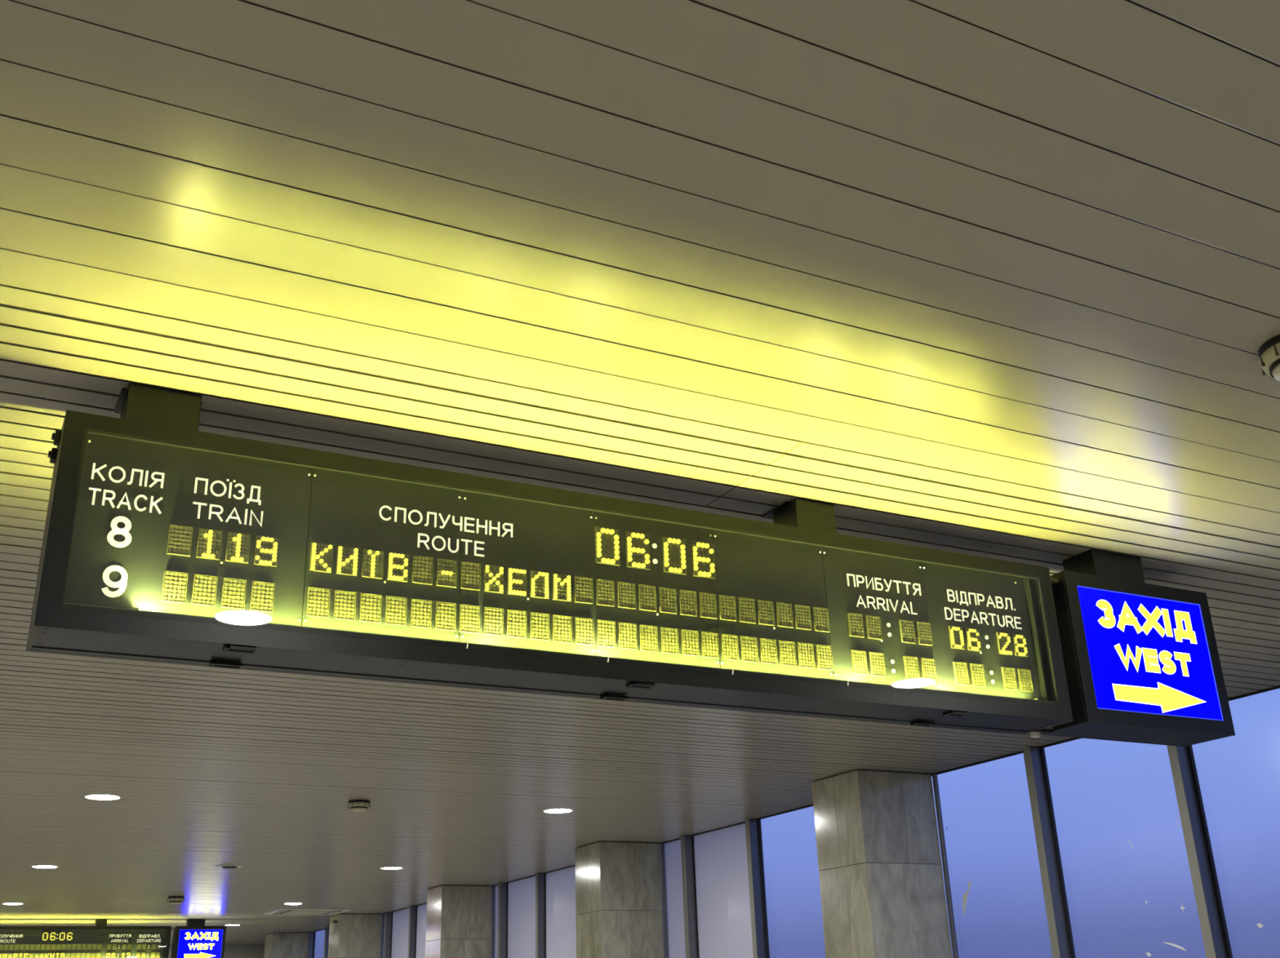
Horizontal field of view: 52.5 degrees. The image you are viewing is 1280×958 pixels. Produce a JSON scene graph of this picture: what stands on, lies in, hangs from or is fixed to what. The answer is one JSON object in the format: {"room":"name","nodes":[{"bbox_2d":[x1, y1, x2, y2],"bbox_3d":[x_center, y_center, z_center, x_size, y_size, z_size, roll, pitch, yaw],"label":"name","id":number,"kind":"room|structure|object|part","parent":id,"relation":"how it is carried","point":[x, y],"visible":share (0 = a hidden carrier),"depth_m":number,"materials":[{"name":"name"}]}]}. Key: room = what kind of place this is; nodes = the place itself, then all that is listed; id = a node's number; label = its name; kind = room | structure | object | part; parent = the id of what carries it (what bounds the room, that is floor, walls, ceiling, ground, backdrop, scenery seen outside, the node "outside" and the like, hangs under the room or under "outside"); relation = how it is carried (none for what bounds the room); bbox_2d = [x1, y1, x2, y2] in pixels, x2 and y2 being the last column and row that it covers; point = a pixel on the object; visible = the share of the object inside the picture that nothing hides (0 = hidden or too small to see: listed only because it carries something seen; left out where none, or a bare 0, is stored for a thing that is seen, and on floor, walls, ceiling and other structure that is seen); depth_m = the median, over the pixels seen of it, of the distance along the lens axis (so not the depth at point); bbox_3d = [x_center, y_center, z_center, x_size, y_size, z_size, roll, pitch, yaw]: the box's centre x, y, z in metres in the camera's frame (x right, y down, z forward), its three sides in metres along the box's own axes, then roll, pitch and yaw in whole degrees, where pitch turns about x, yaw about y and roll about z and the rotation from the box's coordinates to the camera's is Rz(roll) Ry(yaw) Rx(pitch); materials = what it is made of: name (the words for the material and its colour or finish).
{"room":"station hall","nodes":[
{"label":"station hall","id":0,"kind":"room"},
{"bbox_2d":[168,944,264,957],"bbox_3d":[-20.119,15.672,37.517,18.500,4.000,0.300,10,-25,-26],"label":"wall","id":1,"kind":"structure","parent":0,"point":[237,951],"depth_m":41.73,"materials":[{"name":"paint"}]},
{"bbox_2d":[263,685,1279,945],"bbox_3d":[0.574,5.466,19.665,0.014,0.007,55.100,10,-25,-26],"label":"trim","id":2,"kind":"structure","parent":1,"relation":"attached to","point":[1278,686],"depth_m":14.54,"materials":[{"name":"black metal"}]},
{"bbox_2d":[0,0,1279,945],"bbox_3d":[-7.631,3.761,15.230,19.020,0.300,58.500,10,-25,-26],"label":"ceiling","id":3,"kind":"structure","parent":0,"point":[994,279],"depth_m":4.88,"materials":[{"name":"grey metal"}]},
{"bbox_2d":[1,902,23,905],"bbox_3d":[-12.603,8.544,26.055,0.400,0.010,0.400,10,-25,-26],"label":"recessed light","id":4,"kind":"object","parent":3,"relation":"in","point":[11,904],"visible":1,"depth_m":26.02,"materials":[{"name":"white metal"}]},
{"bbox_2d":[31,865,58,868],"bbox_3d":[-9.352,6.097,20.371,0.400,0.010,0.400,10,-25,-26],"label":"recessed light","id":5,"kind":"object","parent":3,"relation":"in","point":[38,866],"visible":1,"depth_m":20.33,"materials":[{"name":"white metal"}]},
{"bbox_2d":[0,919,171,957],"bbox_3d":[-13.552,10.703,29.863,5.156,1.048,0.389,10,-25,-26],"label":"departure board","id":6,"kind":"object","parent":3,"relation":"hanging from","point":[100,940],"visible":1,"depth_m":30.10,"materials":[{"name":"brown metal"}]},
{"bbox_3d":[-14.586,10.528,29.226,0.674,0.718,0.006,10,-25,-26],"label":"display panel","id":7,"kind":"part","parent":6,"relation":"part of","materials":[{"name":"glass"}]},
{"bbox_3d":[-13.997,10.628,29.518,0.652,0.718,0.006,10,-25,-26],"label":"display panel","id":8,"kind":"part","parent":6,"relation":"part of","materials":[{"name":"glass"}]},
{"bbox_3d":[-13.419,10.726,29.805,0.650,0.718,0.006,10,-25,-26],"label":"display panel","id":9,"kind":"part","parent":6,"relation":"part of","materials":[{"name":"black plastic"}]},
{"bbox_3d":[-12.840,10.824,30.093,0.653,0.718,0.006,10,-25,-26],"label":"display panel","id":10,"kind":"part","parent":6,"relation":"part of","materials":[{"name":"black plastic"}]},
{"bbox_3d":[-12.262,10.922,30.381,0.649,0.718,0.006,10,-25,-26],"label":"display panel","id":11,"kind":"part","parent":6,"relation":"part of","materials":[{"name":"black plastic"}]},
{"bbox_3d":[-11.652,11.026,30.684,0.725,0.718,0.006,10,-25,-26],"label":"display panel","id":12,"kind":"part","parent":6,"relation":"part of","materials":[{"name":"black plastic"}]},
{"bbox_2d":[83,794,121,800],"bbox_3d":[-5.989,3.549,14.451,0.400,0.010,0.400,10,-25,-26],"label":"recessed light","id":13,"kind":"object","parent":3,"relation":"in","point":[94,797],"visible":1,"depth_m":14.42,"materials":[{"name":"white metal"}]},
{"bbox_2d":[167,896,184,904],"bbox_3d":[-9.230,8.389,25.783,0.325,0.139,0.320,10,-25,-26],"label":"smoke detector","id":14,"kind":"object","parent":3,"relation":"attached to","point":[174,900],"visible":1,"depth_m":25.68,"materials":[{"name":"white plastic"}]},
{"bbox_3d":[-9.231,8.340,25.803,0.310,0.034,0.310,10,-25,-26],"label":"plate","id":15,"kind":"part","parent":14,"relation":"part of","materials":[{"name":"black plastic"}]},
{"bbox_2d":[170,919,226,957],"bbox_3d":[-10.715,11.191,31.267,1.306,1.066,0.366,10,-25,-26],"label":"direction sign","id":16,"kind":"object","parent":3,"relation":"hanging from","point":[195,940],"visible":1,"depth_m":31.17,"materials":[{"name":"blue"}]},
{"bbox_2d":[216,865,243,869],"bbox_3d":[-6.693,6.337,21.144,0.420,0.030,0.420,10,-25,-26],"label":"fitting","id":17,"kind":"object","parent":3,"relation":"attached to","point":[224,867],"visible":1,"depth_m":21.06,"materials":[{"name":"white metal"}]},
{"bbox_2d":[284,903,302,905],"bbox_3d":[-7.540,9.239,28.174,0.400,0.010,0.400,10,-25,-26],"label":"recessed light","id":18,"kind":"object","parent":3,"relation":"in","point":[284,904],"visible":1,"depth_m":28.14,"materials":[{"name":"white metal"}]},
{"bbox_2d":[263,908,351,915],"bbox_3d":[-7.742,10.092,30.199,1.640,0.030,1.640,10,-25,-26],"label":"ceiling vent","id":19,"kind":"object","parent":3,"relation":"in","point":[282,912],"visible":1,"depth_m":30.04,"materials":[{"name":"white metal"}]},
{"bbox_2d":[282,911,333,915],"bbox_3d":[-7.742,10.098,30.197,0.960,0.018,0.960,10,-25,-26],"label":"grille","id":20,"kind":"object","parent":19,"relation":"attached to","point":[289,913],"depth_m":30.18,"materials":[{"name":"beige plastic"}]},
{"bbox_2d":[347,800,370,812],"bbox_3d":[-3.314,3.864,15.299,0.264,0.113,0.260,10,-25,-26],"label":"smoke detector","id":21,"kind":"object","parent":3,"relation":"attached to","point":[355,806],"visible":1,"depth_m":15.21,"materials":[{"name":"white plastic"}]},
{"bbox_3d":[-3.316,3.824,15.315,0.252,0.027,0.252,10,-25,-26],"label":"plate","id":22,"kind":"part","parent":21,"relation":"part of","materials":[{"name":"black plastic"}]},
{"bbox_2d":[379,866,403,870],"bbox_3d":[-4.251,6.666,22.186,0.400,0.010,0.400,10,-25,-26],"label":"recessed light","id":23,"kind":"object","parent":3,"relation":"in","point":[389,868],"visible":1,"depth_m":22.15,"materials":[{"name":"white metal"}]},
{"bbox_2d":[26,382,1073,734],"bbox_3d":[-0.054,0.510,6.183,5.156,1.048,0.389,10,-25,-26],"label":"departure board","id":24,"kind":"object","parent":3,"relation":"hanging from","point":[166,540],"visible":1,"depth_m":5.75,"materials":[{"name":"brown metal"}]},
{"bbox_3d":[-2.299,0.199,5.040,0.016,0.868,0.342,10,-25,-26],"label":"plate","id":25,"kind":"part","parent":24,"relation":"part of","materials":[{"name":"brown metal"}]},
{"bbox_3d":[-2.011,-0.300,5.410,0.314,0.008,0.240,10,-25,-26],"label":"hanger plate","id":26,"kind":"part","parent":24,"relation":"part of","materials":[{"name":"black plastic"}]},
{"bbox_3d":[-1.794,0.216,5.195,0.918,0.718,0.006,10,-25,-26],"label":"display panel","id":27,"kind":"part","parent":24,"relation":"part of","materials":[{"name":"black glass"}]},
{"bbox_3d":[-1.691,0.759,5.290,0.118,0.014,0.060,10,-25,-26],"label":"grip handle","id":28,"kind":"part","parent":24,"relation":"part of","materials":[{"name":"black plastic"}]},
{"bbox_3d":[-1.569,0.667,5.076,0.118,0.014,0.060,10,-25,-26],"label":"grip handle","id":29,"kind":"part","parent":24,"relation":"part of","materials":[{"name":"black plastic"}]},
{"bbox_3d":[-1.088,0.336,5.546,0.674,0.718,0.006,10,-25,-26],"label":"display panel","id":30,"kind":"part","parent":24,"relation":"part of","materials":[{"name":"black glass"}]},
{"bbox_3d":[-0.499,0.435,5.839,0.652,0.718,0.006,10,-25,-26],"label":"display panel","id":31,"kind":"part","parent":24,"relation":"part of","materials":[{"name":"glass"}]},
{"bbox_3d":[-0.094,1.025,6.124,5.090,0.025,0.042,10,-25,-26],"label":"rail","id":32,"kind":"part","parent":24,"relation":"part of","materials":[{"name":"black metal"}]},
{"bbox_3d":[0.045,0.921,5.881,5.090,0.025,0.042,10,-25,-26],"label":"rail","id":33,"kind":"part","parent":24,"relation":"part of","materials":[{"name":"black metal"}]},
{"bbox_3d":[-0.120,1.026,6.071,0.118,0.014,0.060,10,-25,-26],"label":"grip handle","id":34,"kind":"part","parent":24,"relation":"part of","materials":[{"name":"black plastic"}]},
{"bbox_3d":[0.002,0.933,5.857,0.118,0.014,0.060,10,-25,-26],"label":"grip handle","id":35,"kind":"part","parent":24,"relation":"part of","materials":[{"name":"black plastic"}]},
{"bbox_3d":[0.079,0.533,6.126,0.650,0.718,0.006,10,-25,-26],"label":"display panel","id":36,"kind":"part","parent":24,"relation":"part of","materials":[{"name":"black glass"}]},
{"bbox_3d":[0.658,0.631,6.414,0.653,0.718,0.006,10,-25,-26],"label":"display panel","id":37,"kind":"part","parent":24,"relation":"part of","materials":[{"name":"glass"}]},
{"bbox_3d":[0.817,0.180,6.815,0.270,0.008,0.240,10,-25,-26],"label":"hanger plate","id":38,"kind":"part","parent":24,"relation":"part of","materials":[{"name":"black plastic"}]},
{"bbox_3d":[1.236,0.730,6.701,0.649,0.718,0.006,10,-25,-26],"label":"display panel","id":39,"kind":"part","parent":24,"relation":"part of","materials":[{"name":"glass"}]},
{"bbox_3d":[1.500,1.300,6.876,0.118,0.014,0.060,10,-25,-26],"label":"grip handle","id":40,"kind":"part","parent":24,"relation":"part of","materials":[{"name":"black plastic"}]},
{"bbox_3d":[1.622,1.208,6.662,0.118,0.014,0.060,10,-25,-26],"label":"grip handle","id":41,"kind":"part","parent":24,"relation":"part of","materials":[{"name":"black plastic"}]},
{"bbox_3d":[1.846,0.833,7.004,0.725,0.718,0.006,10,-25,-26],"label":"display panel","id":42,"kind":"part","parent":24,"relation":"part of","materials":[{"name":"black glass"}]},
{"bbox_3d":[2.223,0.966,7.288,0.016,0.868,0.342,10,-25,-26],"label":"plate","id":43,"kind":"part","parent":24,"relation":"part of","materials":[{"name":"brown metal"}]},
{"bbox_2d":[542,808,573,813],"bbox_3d":[-1.046,4.237,16.542,0.400,0.010,0.400,10,-25,-26],"label":"recessed light","id":44,"kind":"object","parent":3,"relation":"in","point":[549,811],"visible":1,"depth_m":16.52,"materials":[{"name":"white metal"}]},
{"bbox_2d":[1030,549,1235,746],"bbox_3d":[2.783,0.998,7.588,1.306,1.066,0.366,10,-25,-26],"label":"direction sign","id":45,"kind":"object","parent":3,"relation":"hanging from","point":[1142,663],"visible":0.98,"depth_m":7.43,"materials":[{"name":"blue"}]},
{"bbox_3d":[2.767,1.130,7.737,1.164,0.865,0.016,10,-25,-26],"label":"frame","id":46,"kind":"part","parent":45,"relation":"part of","materials":[{"name":"black metal"}]},
{"bbox_2d":[1258,334,1279,381],"bbox_3d":[2.650,-0.482,5.196,0.305,0.131,0.300,10,-25,-26],"label":"smoke detector","id":47,"kind":"object","parent":3,"relation":"attached to","point":[1269,351],"visible":1,"depth_m":5.18,"materials":[{"name":"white plastic"}]},
{"bbox_3d":[2.648,-0.528,5.215,0.290,0.031,0.290,10,-25,-26],"label":"plate","id":48,"kind":"part","parent":47,"relation":"part of","materials":[{"name":"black plastic"}]},
{"bbox_3d":[-7.266,7.836,13.991,18.800,0.200,59.000,10,-25,-26],"label":"floor","id":49,"kind":"structure","parent":0,"visible":0},
{"bbox_2d":[263,933,307,957],"bbox_3d":[-10.104,14.964,36.636,1.046,4.000,0.881,10,-25,-26],"label":"marble pillar","id":50,"kind":"structure","parent":49,"relation":"on","point":[277,945],"depth_m":36.91,"materials":[{"name":"grey stone"}]},
{"bbox_2d":[306,932,315,957],"bbox_3d":[-9.711,14.956,37.046,0.200,4.300,1.851,10,-25,-26],"label":"window","id":51,"kind":"structure","parent":49,"relation":"on","point":[311,935],"depth_m":36.88,"materials":[{"name":"blue glass"}]},
{"bbox_2d":[315,927,329,957],"bbox_3d":[-8.870,14.321,35.571,0.200,4.300,1.851,10,-25,-26],"label":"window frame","id":52,"kind":"structure","parent":49,"relation":"on","point":[326,929],"depth_m":35.38,"materials":[{"name":"grey metal"}]},
{"bbox_2d":[328,914,382,957],"bbox_3d":[-6.894,12.540,31.004,1.046,4.000,0.881,10,-25,-26],"label":"marble pillar","id":53,"kind":"structure","parent":49,"relation":"on","point":[355,935],"depth_m":31.22,"materials":[{"name":"grey stone"}]},
{"bbox_2d":[329,920,337,934],"bbox_3d":[-7.383,10.794,31.208,0.165,0.307,0.130,10,-25,-26],"label":"security camera","id":54,"kind":"object","parent":53,"relation":"attached to","point":[332,926],"visible":1,"depth_m":31.15,"materials":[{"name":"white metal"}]},
{"bbox_2d":[380,911,392,957],"bbox_3d":[-6.347,12.416,31.145,0.200,4.300,1.851,10,-25,-26],"label":"window","id":55,"kind":"structure","parent":49,"relation":"on","point":[388,927],"depth_m":30.99,"materials":[{"name":"grey metal"}]},
{"bbox_3d":[-6.317,12.553,31.175,0.012,3.908,1.733,10,-25,-26],"label":"pane","id":56,"kind":"part","parent":55,"relation":"part of","materials":[{"name":"clear glass"}]},
{"bbox_2d":[391,906,417,957],"bbox_3d":[-5.506,11.781,29.669,0.200,4.300,1.851,10,-25,-26],"label":"window","id":57,"kind":"structure","parent":49,"relation":"on","point":[404,921],"depth_m":30.13,"materials":[{"name":"grey"}]},
{"bbox_3d":[-5.477,11.918,29.700,0.012,3.908,1.733,10,-25,-26],"label":"pane","id":58,"kind":"part","parent":57,"relation":"part of","materials":[{"name":"clear glass"}]},
{"bbox_2d":[415,903,426,957],"bbox_3d":[-4.665,11.146,28.194,0.200,4.300,1.851,10,-25,-26],"label":"window","id":59,"kind":"structure","parent":49,"relation":"on","point":[421,909],"depth_m":29.16,"materials":[{"name":"grey"}]},
{"bbox_2d":[425,885,492,957],"bbox_3d":[-3.541,10.007,25.121,1.046,4.000,0.881,10,-25,-26],"label":"marble pillar","id":60,"kind":"structure","parent":49,"relation":"on","point":[459,917],"depth_m":25.28,"materials":[{"name":"grey stone"}]},
{"bbox_2d":[491,882,507,957],"bbox_3d":[-2.983,9.876,25.244,0.200,4.300,1.851,10,-25,-26],"label":"window","id":61,"kind":"structure","parent":49,"relation":"on","point":[501,890],"depth_m":25.11,"materials":[{"name":"grey metal"}]},
{"bbox_3d":[-2.954,10.013,25.274,0.012,3.908,1.733,10,-25,-26],"label":"pane","id":62,"kind":"part","parent":61,"relation":"part of","materials":[{"name":"clear glass"}]},
{"bbox_2d":[507,873,546,957],"bbox_3d":[-2.142,9.241,23.768,0.200,4.300,1.851,10,-25,-26],"label":"window","id":63,"kind":"structure","parent":49,"relation":"on","point":[526,897],"depth_m":24.16,"materials":[{"name":"grey"}]},
{"bbox_3d":[-2.113,9.378,23.799,0.012,3.908,1.733,10,-25,-26],"label":"pane","id":64,"kind":"part","parent":63,"relation":"part of","materials":[{"name":"clear glass"}]},
{"bbox_2d":[544,866,576,957],"bbox_3d":[-1.301,8.606,22.293,0.200,4.300,1.851,10,-25,-26],"label":"window","id":65,"kind":"structure","parent":49,"relation":"on","point":[561,918],"depth_m":22.91,"materials":[{"name":"grey glass"}]},
{"bbox_2d":[574,841,664,957],"bbox_3d":[-0.289,7.552,19.417,1.046,4.000,0.881,10,-25,-26],"label":"marble pillar","id":66,"kind":"structure","parent":49,"relation":"on","point":[619,908],"depth_m":19.52,"materials":[{"name":"grey stone"}]},
{"bbox_2d":[660,835,699,957],"bbox_3d":[0.381,7.336,19.342,0.200,4.300,1.851,10,-25,-26],"label":"window","id":67,"kind":"structure","parent":49,"relation":"on","point":[679,855],"depth_m":19.32,"materials":[{"name":"grey"}]},
{"bbox_3d":[0.410,7.473,19.373,0.012,3.908,1.733,10,-25,-26],"label":"pane","id":68,"kind":"part","parent":67,"relation":"part of","materials":[{"name":"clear glass"}]},
{"bbox_2d":[691,818,769,957],"bbox_3d":[1.222,6.701,17.867,0.200,4.300,1.851,10,-25,-26],"label":"window","id":69,"kind":"structure","parent":49,"relation":"on","point":[732,915],"depth_m":18.16,"materials":[{"name":"grey"}]},
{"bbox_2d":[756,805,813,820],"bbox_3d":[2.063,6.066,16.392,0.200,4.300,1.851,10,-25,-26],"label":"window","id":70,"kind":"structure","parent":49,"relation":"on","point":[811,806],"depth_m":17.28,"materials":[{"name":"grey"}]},
{"bbox_2d":[811,769,952,957],"bbox_3d":[2.716,5.282,14.144,1.046,4.000,0.880,10,-25,-26],"label":"marble pillar","id":71,"kind":"structure","parent":49,"relation":"on","point":[882,895],"depth_m":14.20,"materials":[{"name":"grey stone"}]},
{"bbox_2d":[931,746,1075,957],"bbox_3d":[3.745,4.796,13.441,0.200,4.300,1.851,10,-25,-26],"label":"window","id":72,"kind":"structure","parent":49,"relation":"on","point":[1059,923],"depth_m":13.10,"materials":[{"name":"grey"}]},
{"bbox_2d":[1039,737,1232,957],"bbox_3d":[4.585,4.161,11.966,0.200,4.300,1.851,10,-25,-26],"label":"window","id":73,"kind":"structure","parent":49,"relation":"on","point":[1215,934],"depth_m":11.46,"materials":[{"name":"grey metal"}]},
{"bbox_2d":[1228,687,1279,928],"bbox_3d":[5.426,3.526,10.491,0.200,4.300,1.851,10,-25,-26],"label":"window","id":74,"kind":"structure","parent":49,"relation":"on","point":[1260,926],"depth_m":11.26,"materials":[{"name":"grey"}]}
]}

